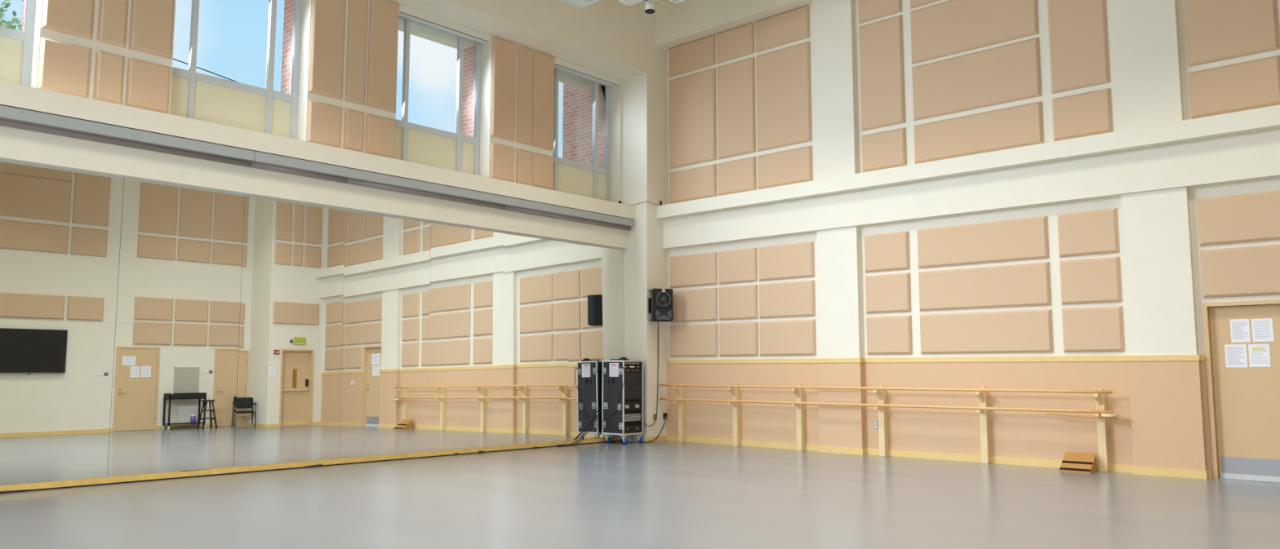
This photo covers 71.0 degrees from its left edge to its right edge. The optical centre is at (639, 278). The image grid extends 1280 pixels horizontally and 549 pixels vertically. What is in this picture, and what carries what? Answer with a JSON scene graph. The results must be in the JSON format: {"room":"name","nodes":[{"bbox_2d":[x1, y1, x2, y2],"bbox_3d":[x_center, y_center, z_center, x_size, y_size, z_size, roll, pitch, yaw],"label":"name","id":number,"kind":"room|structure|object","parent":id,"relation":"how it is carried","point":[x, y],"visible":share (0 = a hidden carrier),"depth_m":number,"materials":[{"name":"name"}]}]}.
{"room":"exercise studio","nodes":[
{"label":"exercise studio","id":0,"kind":"room"},
{"bbox_2d":[0,0,646,474],"bbox_3d":[-5.642,-2.079,11.807,1.400,9.200,15.600,-5,-8,42],"label":"wall","id":1,"kind":"structure","parent":0,"point":[566,32],"depth_m":13.39,"materials":[{"name":"beige paint"}]},
{"bbox_2d":[0,0,35,86],"bbox_3d":[-7.781,-3.425,9.973,0.080,2.572,1.820,-5,-8,42],"label":"window","id":2,"kind":"structure","parent":1,"relation":"in","point":[15,46],"depth_m":10.46,"materials":[{"name":"silver metal"}]},
{"bbox_2d":[0,319,115,485],"bbox_3d":[-6.745,1.374,10.068,0.024,1.802,1.468,-5,-8,42],"label":"mirror","id":3,"kind":"object","parent":1,"relation":"attached to","point":[56,377],"visible":1,"depth_m":10.18,"materials":[{"name":"silver"}]},
{"bbox_2d":[0,160,124,323],"bbox_3d":[-6.758,-0.403,10.260,0.024,1.772,1.468,-5,-8,42],"label":"mirror","id":4,"kind":"object","parent":1,"relation":"attached to","point":[60,228],"visible":1,"depth_m":10.32,"materials":[{"name":"silver"}]},
{"bbox_2d":[37,37,91,97],"bbox_3d":[-6.743,-2.468,10.528,0.050,0.615,0.513,-5,-8,42],"label":"acoustic panel","id":5,"kind":"object","parent":1,"relation":"attached to","point":[64,68],"visible":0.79,"depth_m":10.50,"materials":[{"name":"beige fabric"}]},
{"bbox_2d":[41,0,94,39],"bbox_3d":[-6.743,-3.754,10.658,0.050,1.740,0.513,-5,-8,42],"label":"acoustic panel","id":6,"kind":"object","parent":1,"relation":"attached to","point":[71,17],"visible":1,"depth_m":10.58,"materials":[{"name":"beige fabric"}]},
{"bbox_2d":[93,50,124,105],"bbox_3d":[-6.427,-2.433,10.872,0.050,0.615,0.305,-5,-8,42],"label":"acoustic panel","id":7,"kind":"object","parent":1,"relation":"attached to","point":[109,68],"visible":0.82,"depth_m":10.85,"materials":[{"name":"beige fabric"}]},
{"bbox_2d":[97,0,128,48],"bbox_3d":[-6.427,-3.719,11.003,0.050,1.740,0.305,-5,-8,42],"label":"acoustic panel","id":8,"kind":"object","parent":1,"relation":"attached to","point":[113,14],"visible":1,"depth_m":10.92,"materials":[{"name":"beige fabric"}]},
{"bbox_2d":[125,57,170,114],"bbox_3d":[-6.129,-2.400,11.198,0.050,0.615,0.490,-5,-8,42],"label":"acoustic panel","id":9,"kind":"object","parent":1,"relation":"attached to","point":[148,84],"visible":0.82,"depth_m":11.17,"materials":[{"name":"beige fabric"}]},
{"bbox_2d":[128,0,174,58],"bbox_3d":[-6.129,-3.686,11.328,0.050,1.740,0.490,-5,-8,42],"label":"acoustic panel","id":10,"kind":"object","parent":1,"relation":"attached to","point":[151,25],"visible":1,"depth_m":11.25,"materials":[{"name":"beige fabric"}]},
{"bbox_2d":[106,323,239,476],"bbox_3d":[-5.754,1.484,11.150,0.023,1.802,1.468,-5,-8,42],"label":"mirror","id":11,"kind":"object","parent":1,"relation":"attached to","point":[174,388],"visible":1,"depth_m":11.11,"materials":[{"name":"silver"}]},
{"bbox_2d":[115,177,244,327],"bbox_3d":[-5.766,-0.293,11.342,0.023,1.772,1.468,-5,-8,42],"label":"mirror","id":12,"kind":"object","parent":1,"relation":"attached to","point":[180,258],"visible":1,"depth_m":11.30,"materials":[{"name":"silver"}]},
{"bbox_2d":[169,0,302,139],"bbox_3d":[-5.578,-3.181,12.377,0.080,2.572,1.820,-5,-8,42],"label":"window","id":13,"kind":"structure","parent":1,"relation":"in","point":[193,95],"depth_m":12.39,"materials":[{"name":"silver metal"}]},
{"bbox_2d":[233,327,342,466],"bbox_3d":[-4.762,1.594,12.231,0.027,1.802,1.468,-5,-8,42],"label":"mirror","id":14,"kind":"object","parent":1,"relation":"attached to","point":[288,401],"visible":1,"depth_m":12.19,"materials":[{"name":"silver"}]},
{"bbox_2d":[239,195,345,331],"bbox_3d":[-4.775,-0.183,12.424,0.025,1.772,1.468,-5,-8,42],"label":"mirror","id":15,"kind":"object","parent":1,"relation":"attached to","point":[293,261],"visible":1,"depth_m":12.39,"materials":[{"name":"silver"}]},
{"bbox_2d":[0,436,621,493],"bbox_3d":[-5.575,2.449,11.285,0.083,0.086,15.600,-5,-8,42],"label":"baseboard","id":16,"kind":"structure","parent":1,"relation":"attached to","point":[242,469],"depth_m":11.88,"materials":[{"name":"yellow wood"}]},
{"bbox_2d":[0,104,633,231],"bbox_3d":[-5.427,-1.612,11.549,0.164,0.207,15.580,-5,-8,42],"label":"track","id":17,"kind":"object","parent":1,"relation":"attached to","point":[10,117],"depth_m":12.03,"materials":[{"name":"grey metal"}]},
{"bbox_2d":[306,99,342,147],"bbox_3d":[-4.540,-2.223,12.932,0.050,0.615,0.513,-5,-8,42],"label":"acoustic panel","id":18,"kind":"object","parent":1,"relation":"attached to","point":[324,120],"visible":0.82,"depth_m":12.89,"materials":[{"name":"beige fabric"}]},
{"bbox_2d":[308,0,345,100],"bbox_3d":[-4.540,-3.509,13.062,0.050,1.740,0.513,-5,-8,42],"label":"acoustic panel","id":19,"kind":"object","parent":1,"relation":"attached to","point":[327,16],"visible":1,"depth_m":13.02,"materials":[{"name":"beige fabric"}]},
{"bbox_2d":[343,108,364,152],"bbox_3d":[-4.224,-2.188,13.276,0.050,0.615,0.305,-5,-8,42],"label":"acoustic panel","id":20,"kind":"object","parent":1,"relation":"attached to","point":[353,120],"visible":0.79,"depth_m":13.24,"materials":[{"name":"beige fabric"}]},
{"bbox_2d":[345,0,368,105],"bbox_3d":[-4.224,-3.474,13.407,0.050,1.740,0.305,-5,-8,42],"label":"acoustic panel","id":21,"kind":"object","parent":1,"relation":"attached to","point":[357,9],"visible":1,"depth_m":13.37,"materials":[{"name":"beige fabric"}]},
{"bbox_2d":[364,113,395,159],"bbox_3d":[-3.926,-2.155,13.602,0.050,0.615,0.490,-5,-8,42],"label":"acoustic panel","id":22,"kind":"object","parent":1,"relation":"attached to","point":[380,131],"visible":0.84,"depth_m":13.56,"materials":[{"name":"beige fabric"}]},
{"bbox_2d":[366,0,398,112],"bbox_3d":[-3.926,-3.441,13.732,0.050,1.740,0.490,-5,-8,42],"label":"acoustic panel","id":23,"kind":"object","parent":1,"relation":"attached to","point":[384,14],"visible":1,"depth_m":13.69,"materials":[{"name":"beige fabric"}]},
{"bbox_2d":[338,331,429,458],"bbox_3d":[-3.771,1.704,13.313,0.026,1.802,1.468,-5,-8,42],"label":"mirror","id":24,"kind":"object","parent":1,"relation":"attached to","point":[384,377],"visible":1,"depth_m":13.28,"materials":[{"name":"silver"}]},
{"bbox_2d":[342,209,431,333],"bbox_3d":[-3.785,-0.073,13.508,0.031,1.772,1.468,-5,-8,42],"label":"mirror","id":25,"kind":"object","parent":1,"relation":"attached to","point":[387,264],"visible":1,"depth_m":13.47,"materials":[{"name":"silver"}]},
{"bbox_2d":[394,15,481,175],"bbox_3d":[-3.381,-2.937,14.774,0.080,2.572,1.820,-5,-8,42],"label":"window","id":26,"kind":"structure","parent":1,"relation":"in","point":[414,143],"depth_m":14.85,"materials":[{"name":"silver metal"}]},
{"bbox_2d":[398,4,490,44],"bbox_3d":[-3.222,-4.165,14.753,0.170,0.130,1.812,-5,-8,42],"label":"roller blind","id":27,"kind":"object","parent":1,"relation":"attached to","point":[405,11],"visible":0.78,"depth_m":14.67,"materials":[{"name":"white"}]},
{"bbox_2d":[426,333,503,451],"bbox_3d":[-2.779,1.814,14.395,0.024,1.802,1.468,-5,-8,42],"label":"mirror","id":28,"kind":"object","parent":1,"relation":"attached to","point":[465,381],"visible":1,"depth_m":14.36,"materials":[{"name":"silver"}]},
{"bbox_2d":[429,222,504,336],"bbox_3d":[-2.792,0.037,14.587,0.022,1.772,1.468,-5,-8,42],"label":"mirror","id":29,"kind":"object","parent":1,"relation":"attached to","point":[467,264],"visible":1,"depth_m":14.55,"materials":[{"name":"silver"}]},
{"bbox_2d":[398,17,592,91],"bbox_3d":[-5.941,-4.701,12.586,0.470,0.625,15.950,-5,-8,42],"label":"lintel","id":30,"kind":"object","parent":1,"relation":"attached to","point":[417,30],"depth_m":15.47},
{"bbox_2d":[489,142,514,182],"bbox_3d":[-2.344,-1.980,15.328,0.050,0.615,0.513,-5,-8,42],"label":"acoustic panel","id":31,"kind":"object","parent":1,"relation":"attached to","point":[501,157],"visible":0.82,"depth_m":15.28,"materials":[{"name":"beige fabric"}]},
{"bbox_2d":[490,36,515,142],"bbox_3d":[-2.343,-3.265,15.459,0.050,1.740,0.513,-5,-8,42],"label":"acoustic panel","id":32,"kind":"object","parent":1,"relation":"attached to","point":[504,52],"visible":1,"depth_m":15.41,"materials":[{"name":"beige fabric"}]},
{"bbox_2d":[515,148,530,185],"bbox_3d":[-2.028,-1.944,15.673,0.050,0.615,0.305,-5,-8,42],"label":"acoustic panel","id":33,"kind":"object","parent":1,"relation":"attached to","point":[523,157],"visible":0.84,"depth_m":15.63,"materials":[{"name":"beige fabric"}]},
{"bbox_2d":[516,44,532,145],"bbox_3d":[-2.027,-3.230,15.803,0.050,1.740,0.305,-5,-8,42],"label":"acoustic panel","id":34,"kind":"object","parent":1,"relation":"attached to","point":[524,55],"visible":1,"depth_m":15.77,"materials":[{"name":"beige fabric"}]},
{"bbox_2d":[502,337,568,445],"bbox_3d":[-1.788,1.924,15.477,0.022,1.802,1.468,-5,-8,42],"label":"mirror","id":35,"kind":"object","parent":1,"relation":"attached to","point":[535,370],"visible":1,"depth_m":15.45,"materials":[{"name":"silver"}]},
{"bbox_2d":[502,232,568,338],"bbox_3d":[-1.802,0.147,15.671,0.028,1.772,1.468,-5,-8,42],"label":"mirror","id":36,"kind":"object","parent":1,"relation":"attached to","point":[535,276],"visible":1,"depth_m":15.64,"materials":[{"name":"silver"}]},
{"bbox_2d":[531,152,553,190],"bbox_3d":[-1.730,-1.911,15.998,0.050,0.615,0.490,-5,-8,42],"label":"acoustic panel","id":37,"kind":"object","parent":1,"relation":"attached to","point":[542,166],"visible":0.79,"depth_m":15.95,"materials":[{"name":"beige fabric"}]},
{"bbox_2d":[532,50,554,151],"bbox_3d":[-1.729,-3.197,16.129,0.050,1.740,0.490,-5,-8,42],"label":"acoustic panel","id":38,"kind":"object","parent":1,"relation":"attached to","point":[543,88],"visible":1,"depth_m":16.08,"materials":[{"name":"beige fabric"}]},
{"bbox_2d":[551,67,610,201],"bbox_3d":[-1.214,-2.696,17.139,0.080,2.572,1.795,-5,-8,42],"label":"window","id":39,"kind":"structure","parent":1,"relation":"in","point":[572,177],"depth_m":17.36,"materials":[{"name":"silver metal"}]},
{"bbox_2d":[554,57,620,87],"bbox_3d":[-1.056,-3.924,17.117,0.170,0.130,1.784,-5,-8,42],"label":"roller blind","id":40,"kind":"object","parent":1,"relation":"attached to","point":[559,64],"visible":0.78,"depth_m":17.06,"materials":[{"name":"white"}]},
{"bbox_2d":[567,338,624,440],"bbox_3d":[-0.795,2.034,16.555,0.032,1.802,1.464,-5,-8,43],"label":"mirror","id":41,"kind":"object","parent":1,"relation":"attached to","point":[585,357],"visible":0.79,"depth_m":16.37,"materials":[{"name":"silver"}]},
{"bbox_2d":[568,241,624,341],"bbox_3d":[-0.813,0.257,16.753,0.032,1.772,1.464,-5,-8,43],"label":"mirror","id":42,"kind":"object","parent":1,"relation":"attached to","point":[595,273],"visible":1,"depth_m":16.72,"materials":[{"name":"silver"}]},
{"bbox_2d":[0,440,1279,548],"bbox_3d":[0.118,2.096,6.784,14.520,0.120,16.600,-5,-8,42],"label":"floor","id":43,"kind":"structure","parent":0,"point":[664,495],"depth_m":8.99,"materials":[{"name":"plastic"}]},
{"bbox_2d":[601,360,643,444],"bbox_3d":[-0.312,2.268,16.541,0.570,1.510,0.548,-5,-8,42],"label":"equipment rack","id":44,"kind":"object","parent":43,"relation":"on","point":[628,419],"visible":1,"depth_m":16.40,"materials":[{"name":"metal"}]},
{"bbox_2d":[658,382,1113,472],"bbox_3d":[3.338,2.256,14.345,7.820,1.090,0.280,-5,-8,42],"label":"ballet barre","id":45,"kind":"object","parent":43,"relation":"on","point":[984,409],"visible":1,"depth_m":13.96,"materials":[{"name":"brown wood"}]},
{"bbox_2d":[1045,413,1128,420],"bbox_3d":[5.920,1.835,11.922,1.003,0.068,0.039,-5,-7,39],"label":"wooden stick","id":46,"kind":"object","parent":45,"relation":"attached to","point":[1050,414],"visible":1,"depth_m":11.90,"materials":[{"name":"brown wood"}]},
{"bbox_2d":[1059,452,1097,473],"bbox_3d":[5.793,2.436,11.872,0.380,0.235,0.300,-5,-8,42],"label":"ramp","id":47,"kind":"object","parent":43,"relation":"on","point":[1072,462],"visible":1,"depth_m":11.85,"materials":[{"name":"brown wood"}]},
{"bbox_2d":[622,0,667,441],"bbox_3d":[-0.100,-1.464,17.854,1.400,9.200,0.850,-5,-8,42],"label":"column","id":48,"kind":"structure","parent":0,"point":[644,96],"depth_m":17.23,"materials":[{"name":"beige paint"}]},
{"bbox_2d":[648,288,672,322],"bbox_3d":[0.374,0.506,16.816,0.390,0.600,0.419,2,-6,-19],"label":"loudspeaker","id":49,"kind":"object","parent":48,"relation":"attached to","point":[660,304],"visible":1,"depth_m":16.64,"materials":[{"name":"black plastic"}]},
{"bbox_2d":[654,290,671,307],"bbox_3d":[0.435,0.379,16.649,0.330,0.320,0.013,2,-6,-19],"label":"speaker","id":50,"kind":"object","parent":49,"relation":"attached to","point":[663,299],"depth_m":16.63,"materials":[{"name":"grey"}]},
{"bbox_2d":[656,0,1279,475],"bbox_3d":[5.053,-1.919,13.361,12.300,9.200,0.579,-5,-8,42],"label":"wall","id":51,"kind":"structure","parent":0,"point":[1156,162],"depth_m":12.91,"materials":[{"name":"beige paint"}]},
{"bbox_2d":[668,35,715,77],"bbox_3d":[0.990,-4.297,17.345,1.139,0.575,0.050,-5,-8,42],"label":"acoustic panel","id":52,"kind":"object","parent":51,"relation":"attached to","point":[696,55],"visible":1,"depth_m":17.29,"materials":[{"name":"beige fabric"}]},
{"bbox_2d":[669,68,716,168],"bbox_3d":[0.990,-3.058,17.219,1.139,1.765,0.050,-5,-8,42],"label":"acoustic panel","id":53,"kind":"object","parent":51,"relation":"attached to","point":[692,98],"visible":1,"depth_m":17.16,"materials":[{"name":"beige fabric"}]},
{"bbox_2d":[669,164,716,204],"bbox_3d":[0.990,-1.797,17.091,1.139,0.610,0.050,-5,-8,42],"label":"acoustic panel","id":54,"kind":"object","parent":51,"relation":"attached to","point":[699,183],"visible":0.95,"depth_m":17.04,"materials":[{"name":"beige fabric"}]},
{"bbox_2d":[669,252,717,288],"bbox_3d":[0.989,-0.151,16.924,1.139,0.600,0.050,-5,-8,42],"label":"acoustic panel","id":55,"kind":"object","parent":51,"relation":"attached to","point":[700,269],"visible":1,"depth_m":16.87,"materials":[{"name":"beige fabric"}]},
{"bbox_2d":[670,287,717,322],"bbox_3d":[0.989,0.504,16.857,1.139,0.607,0.050,-5,-8,42],"label":"acoustic panel","id":56,"kind":"object","parent":51,"relation":"attached to","point":[695,304],"visible":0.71,"depth_m":16.79,"materials":[{"name":"beige fabric"}]},
{"bbox_2d":[670,323,718,357],"bbox_3d":[0.989,1.161,16.790,1.139,0.602,0.050,-5,-8,42],"label":"acoustic panel","id":57,"kind":"object","parent":51,"relation":"attached to","point":[699,340],"visible":1,"depth_m":16.74,"materials":[{"name":"beige fabric"}]},
{"bbox_2d":[716,22,754,63],"bbox_3d":[1.757,-4.367,16.649,0.845,0.575,0.050,-5,-8,42],"label":"acoustic panel","id":58,"kind":"object","parent":51,"relation":"attached to","point":[737,42],"visible":1,"depth_m":16.61,"materials":[{"name":"beige fabric"}]},
{"bbox_2d":[716,57,755,159],"bbox_3d":[1.757,-3.129,16.523,0.845,1.765,0.050,-5,-8,42],"label":"acoustic panel","id":59,"kind":"object","parent":51,"relation":"attached to","point":[735,82],"visible":1,"depth_m":16.47,"materials":[{"name":"beige fabric"}]},
{"bbox_2d":[717,156,755,195],"bbox_3d":[1.757,-1.868,16.395,0.845,0.610,0.050,-5,-8,42],"label":"acoustic panel","id":60,"kind":"object","parent":51,"relation":"attached to","point":[735,176],"visible":0.95,"depth_m":16.35,"materials":[{"name":"beige fabric"}]},
{"bbox_2d":[718,248,757,284],"bbox_3d":[1.756,-0.221,16.228,0.845,0.600,0.050,-5,-8,42],"label":"acoustic panel","id":61,"kind":"object","parent":51,"relation":"attached to","point":[737,266],"visible":1,"depth_m":16.19,"materials":[{"name":"beige fabric"}]},
{"bbox_2d":[719,284,757,320],"bbox_3d":[1.756,0.434,16.161,0.845,0.607,0.050,-5,-8,42],"label":"acoustic panel","id":62,"kind":"object","parent":51,"relation":"attached to","point":[738,302],"visible":1,"depth_m":16.12,"materials":[{"name":"beige fabric"}]},
{"bbox_2d":[719,321,758,356],"bbox_3d":[1.756,1.091,16.095,0.845,0.602,0.050,-5,-8,42],"label":"acoustic panel","id":63,"kind":"object","parent":51,"relation":"attached to","point":[736,339],"visible":1,"depth_m":16.05,"materials":[{"name":"beige fabric"}]},
{"bbox_2d":[755,4,809,52],"bbox_3d":[2.517,-4.437,15.960,1.120,0.575,0.050,-5,-8,42],"label":"acoustic panel","id":64,"kind":"object","parent":51,"relation":"attached to","point":[793,25],"visible":1,"depth_m":15.91,"materials":[{"name":"beige fabric"}]},
{"bbox_2d":[755,41,811,151],"bbox_3d":[2.516,-3.199,15.834,1.120,1.765,0.050,-5,-8,42],"label":"acoustic panel","id":65,"kind":"object","parent":51,"relation":"attached to","point":[783,76],"visible":1,"depth_m":15.78,"materials":[{"name":"beige fabric"}]},
{"bbox_2d":[757,146,812,189],"bbox_3d":[2.516,-1.938,15.706,1.120,0.610,0.050,-5,-8,42],"label":"acoustic panel","id":66,"kind":"object","parent":51,"relation":"attached to","point":[791,166],"visible":0.92,"depth_m":15.66,"materials":[{"name":"beige fabric"}]},
{"bbox_2d":[758,241,814,281],"bbox_3d":[2.516,-0.291,15.539,1.120,0.600,0.050,-5,-8,42],"label":"acoustic panel","id":67,"kind":"object","parent":51,"relation":"attached to","point":[789,261],"visible":1,"depth_m":15.49,"materials":[{"name":"beige fabric"}]},
{"bbox_2d":[759,280,815,318],"bbox_3d":[2.516,0.364,15.473,1.120,0.607,0.050,-5,-8,42],"label":"acoustic panel","id":68,"kind":"object","parent":51,"relation":"attached to","point":[791,299],"visible":1,"depth_m":15.42,"materials":[{"name":"beige fabric"}]},
{"bbox_2d":[759,319,816,355],"bbox_3d":[2.515,1.021,15.406,1.120,0.602,0.050,-5,-8,42],"label":"acoustic panel","id":69,"kind":"object","parent":51,"relation":"attached to","point":[793,337],"visible":1,"depth_m":15.35,"materials":[{"name":"beige fabric"}]},
{"bbox_2d":[857,0,902,23],"bbox_3d":[3.915,-4.556,14.691,0.755,0.584,0.050,-5,-8,42],"label":"acoustic panel","id":70,"kind":"object","parent":51,"relation":"attached to","point":[868,10],"visible":1,"depth_m":14.68,"materials":[{"name":"beige fabric"}]},
{"bbox_2d":[858,14,905,131],"bbox_3d":[3.915,-3.330,14.566,0.755,1.770,0.050,-5,-8,42],"label":"acoustic panel","id":71,"kind":"object","parent":51,"relation":"attached to","point":[881,42],"visible":1,"depth_m":14.53,"materials":[{"name":"beige fabric"}]},
{"bbox_2d":[862,127,906,172],"bbox_3d":[3.914,-2.066,14.438,0.755,0.610,0.050,-5,-8,42],"label":"acoustic panel","id":72,"kind":"object","parent":51,"relation":"attached to","point":[885,149],"visible":0.95,"depth_m":14.40,"materials":[{"name":"beige fabric"}]},
{"bbox_2d":[864,231,909,272],"bbox_3d":[3.914,-0.420,14.271,0.755,0.600,0.050,-5,-8,42],"label":"acoustic panel","id":73,"kind":"object","parent":51,"relation":"attached to","point":[886,251],"visible":1,"depth_m":14.23,"materials":[{"name":"beige fabric"}]},
{"bbox_2d":[865,272,911,313],"bbox_3d":[3.914,0.235,14.204,0.755,0.607,0.050,-5,-8,42],"label":"acoustic panel","id":74,"kind":"object","parent":51,"relation":"attached to","point":[886,293],"visible":1,"depth_m":14.17,"materials":[{"name":"beige fabric"}]},
{"bbox_2d":[866,315,912,355],"bbox_3d":[3.914,0.893,14.137,0.755,0.602,0.050,-5,-8,42],"label":"acoustic panel","id":75,"kind":"object","parent":51,"relation":"attached to","point":[888,335],"visible":1,"depth_m":14.10,"materials":[{"name":"beige fabric"}]},
{"bbox_2d":[666,355,1205,364],"bbox_3d":[4.959,1.182,13.093,12.100,0.072,0.137,-5,-8,42],"label":"chair rail","id":76,"kind":"object","parent":51,"relation":"attached to","point":[1152,357],"visible":1,"depth_m":13.28,"materials":[{"name":"yellow paint"}]},
{"bbox_2d":[666,360,1212,471],"bbox_3d":[4.962,1.911,13.022,12.100,1.410,0.127,-5,-8,42],"label":"wainscoting","id":77,"kind":"structure","parent":51,"relation":"attached to","point":[1164,403],"depth_m":13.19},
{"bbox_2d":[667,435,1213,479],"bbox_3d":[4.958,2.612,12.947,12.100,0.100,0.139,-5,-8,42],"label":"baseboard","id":78,"kind":"structure","parent":51,"relation":"attached to","point":[1207,474],"depth_m":13.31,"materials":[{"name":"yellow paint"}]},
{"bbox_2d":[910,0,1038,64],"bbox_3d":[5.018,-3.894,13.613,1.930,0.860,0.050,-5,-8,42],"label":"acoustic panel","id":79,"kind":"object","parent":51,"relation":"attached to","point":[952,27],"visible":1,"depth_m":13.62,"materials":[{"name":"beige fabric"}]},
{"bbox_2d":[911,37,1041,120],"bbox_3d":[5.018,-2.981,13.520,1.930,0.865,0.050,-5,-8,42],"label":"acoustic panel","id":80,"kind":"object","parent":51,"relation":"attached to","point":[1010,73],"visible":1,"depth_m":13.45,"materials":[{"name":"beige fabric"}]},
{"bbox_2d":[913,101,1043,164],"bbox_3d":[5.017,-2.168,13.437,1.930,0.610,0.050,-5,-8,42],"label":"acoustic panel","id":81,"kind":"object","parent":51,"relation":"attached to","point":[1020,126],"visible":0.97,"depth_m":13.36,"materials":[{"name":"beige fabric"}]},
{"bbox_2d":[916,216,1048,268],"bbox_3d":[5.017,-0.521,13.270,1.930,0.600,0.050,-5,-8,42],"label":"acoustic panel","id":82,"kind":"object","parent":51,"relation":"attached to","point":[1027,238],"visible":1,"depth_m":13.19,"materials":[{"name":"beige fabric"}]},
{"bbox_2d":[918,262,1050,311],"bbox_3d":[5.017,0.134,13.204,1.930,0.607,0.050,-5,-8,42],"label":"acoustic panel","id":83,"kind":"object","parent":51,"relation":"attached to","point":[1023,285],"visible":1,"depth_m":13.13,"materials":[{"name":"beige fabric"}]},
{"bbox_2d":[920,309,1053,354],"bbox_3d":[5.017,0.791,13.137,1.930,0.602,0.050,-5,-8,42],"label":"acoustic panel","id":84,"kind":"object","parent":51,"relation":"attached to","point":[1020,331],"visible":1,"depth_m":13.06,"materials":[{"name":"beige fabric"}]},
{"bbox_2d":[1047,0,1110,93],"bbox_3d":[6.117,-3.532,12.568,0.755,1.770,0.050,-5,-8,42],"label":"acoustic panel","id":85,"kind":"object","parent":51,"relation":"attached to","point":[1077,28],"visible":1,"depth_m":12.52,"materials":[{"name":"beige fabric"}]},
{"bbox_2d":[1052,88,1112,141],"bbox_3d":[6.117,-2.269,12.440,0.755,0.610,0.050,-5,-8,42],"label":"acoustic panel","id":86,"kind":"object","parent":51,"relation":"attached to","point":[1087,113],"visible":0.97,"depth_m":12.41,"materials":[{"name":"beige fabric"}]},
{"bbox_2d":[1057,208,1119,257],"bbox_3d":[6.116,-0.622,12.273,0.755,0.600,0.050,-5,-8,42],"label":"acoustic panel","id":87,"kind":"object","parent":51,"relation":"attached to","point":[1093,232],"visible":1,"depth_m":12.24,"materials":[{"name":"beige fabric"}]},
{"bbox_2d":[1059,256,1121,304],"bbox_3d":[6.116,0.033,12.206,0.755,0.607,0.050,-5,-8,42],"label":"acoustic panel","id":88,"kind":"object","parent":51,"relation":"attached to","point":[1088,281],"visible":1,"depth_m":12.17,"materials":[{"name":"beige fabric"}]},
{"bbox_2d":[1062,306,1124,352],"bbox_3d":[6.116,0.690,12.140,0.755,0.602,0.050,-5,-8,42],"label":"acoustic panel","id":89,"kind":"object","parent":51,"relation":"attached to","point":[1096,329],"visible":1,"depth_m":12.11,"materials":[{"name":"beige fabric"}]},
{"bbox_2d":[1184,0,1279,66],"bbox_3d":[7.445,-3.652,11.363,0.970,1.765,0.050,-5,-8,42],"label":"acoustic panel","id":90,"kind":"object","parent":51,"relation":"attached to","point":[1217,30],"visible":1,"depth_m":11.30,"materials":[{"name":"beige fabric"}]},
{"bbox_2d":[1188,55,1279,119],"bbox_3d":[7.445,-2.391,11.235,0.970,0.610,0.050,-5,-8,42],"label":"acoustic panel","id":91,"kind":"object","parent":51,"relation":"attached to","point":[1253,84],"visible":0.97,"depth_m":11.21,"materials":[{"name":"beige fabric"}]},
{"bbox_2d":[1196,190,1279,246],"bbox_3d":[7.445,-0.744,11.068,0.970,0.600,0.050,-5,-8,42],"label":"acoustic panel","id":92,"kind":"object","parent":51,"relation":"attached to","point":[1249,217],"visible":1,"depth_m":11.08,"materials":[{"name":"beige fabric"}]},
{"bbox_2d":[1200,244,1279,297],"bbox_3d":[7.444,-0.089,11.002,0.970,0.607,0.050,-5,-8,42],"label":"acoustic panel","id":93,"kind":"object","parent":51,"relation":"attached to","point":[1247,271],"visible":1,"depth_m":11.02,"materials":[{"name":"beige fabric"}]},
{"bbox_2d":[1201,299,1279,483],"bbox_3d":[7.533,1.376,10.965,0.980,2.200,0.268,-5,-8,42],"label":"door","id":94,"kind":"structure","parent":51,"relation":"in","point":[1244,402],"depth_m":11.02,"materials":[{"name":"brown paint"}]},
{"bbox_2d":[1224,344,1247,367],"bbox_3d":[7.374,0.958,11.101,0.226,0.283,0.002,-5,-8,42],"label":"paper sheet","id":95,"kind":"object","parent":94,"relation":"attached to","point":[1235,354],"visible":1,"depth_m":11.10,"materials":[{"name":"white"}]},
{"bbox_2d":[1229,319,1250,342],"bbox_3d":[7.419,0.645,11.093,0.200,0.285,0.002,-5,-8,42],"label":"paper sheet","id":96,"kind":"object","parent":94,"relation":"attached to","point":[1239,328],"visible":1,"depth_m":11.09,"materials":[{"name":"white"}]},
{"bbox_2d":[1248,344,1271,367],"bbox_3d":[7.551,0.940,10.941,0.213,0.275,0.003,-5,-8,42],"label":"paper sheet","id":97,"kind":"object","parent":94,"relation":"attached to","point":[1259,354],"visible":1,"depth_m":10.94,"materials":[{"name":"white"}]},
{"bbox_2d":[1251,318,1274,342],"bbox_3d":[7.589,0.630,10.938,0.212,0.280,0.002,-6,-8,42],"label":"paper sheet","id":98,"kind":"object","parent":94,"relation":"attached to","point":[1262,329],"visible":1,"depth_m":10.94,"materials":[{"name":"white"}]},
{"bbox_3d":[-0.347,-7.162,8.015,15.000,0.150,16.800,-5,-8,42],"label":"ceiling","id":99,"kind":"structure","parent":0,"visible":0},
{"bbox_2d":[559,0,600,8],"bbox_3d":[-1.564,-5.579,13.465,1.220,1.900,3.010,-5,-8,42],"label":"ceiling light","id":100,"kind":"object","parent":99,"relation":"hanging from","point":[577,3],"visible":1,"depth_m":14.65,"materials":[{"name":"white ceramic"}]},
{"bbox_2d":[618,0,684,14],"bbox_3d":[0.203,-5.389,14.923,0.530,1.982,1.042,-5,-8,42],"label":"ceiling spotlight","id":101,"kind":"object","parent":99,"relation":"hanging from","point":[650,5],"visible":1,"depth_m":14.77,"materials":[{"name":"white metal"}]},
{"label":"outside","id":102,"kind":"structure","parent":0,"visible":0},
{"bbox_3d":[-40.417,5.973,40.682,87.400,0.200,140.000,-5,-8,42],"label":"ground","id":103,"kind":"structure","parent":102,"visible":0},
{"bbox_2d":[0,0,21,30],"bbox_3d":[-17.691,-2.134,22.136,4.461,12.202,4.384,0,-6,-3],"label":"tree","id":104,"kind":"object","parent":103,"relation":"on","point":[9,24],"visible":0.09,"depth_m":23.33,"materials":[{"name":"green plant"}]},
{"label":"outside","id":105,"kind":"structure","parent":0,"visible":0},
{"bbox_2d":[21,0,604,168],"bbox_3d":[-5.378,-3.497,13.681,1.270,6.400,13.402,-5,-8,42],"label":"wall","id":106,"kind":"structure","parent":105,"point":[577,125],"depth_m":17.96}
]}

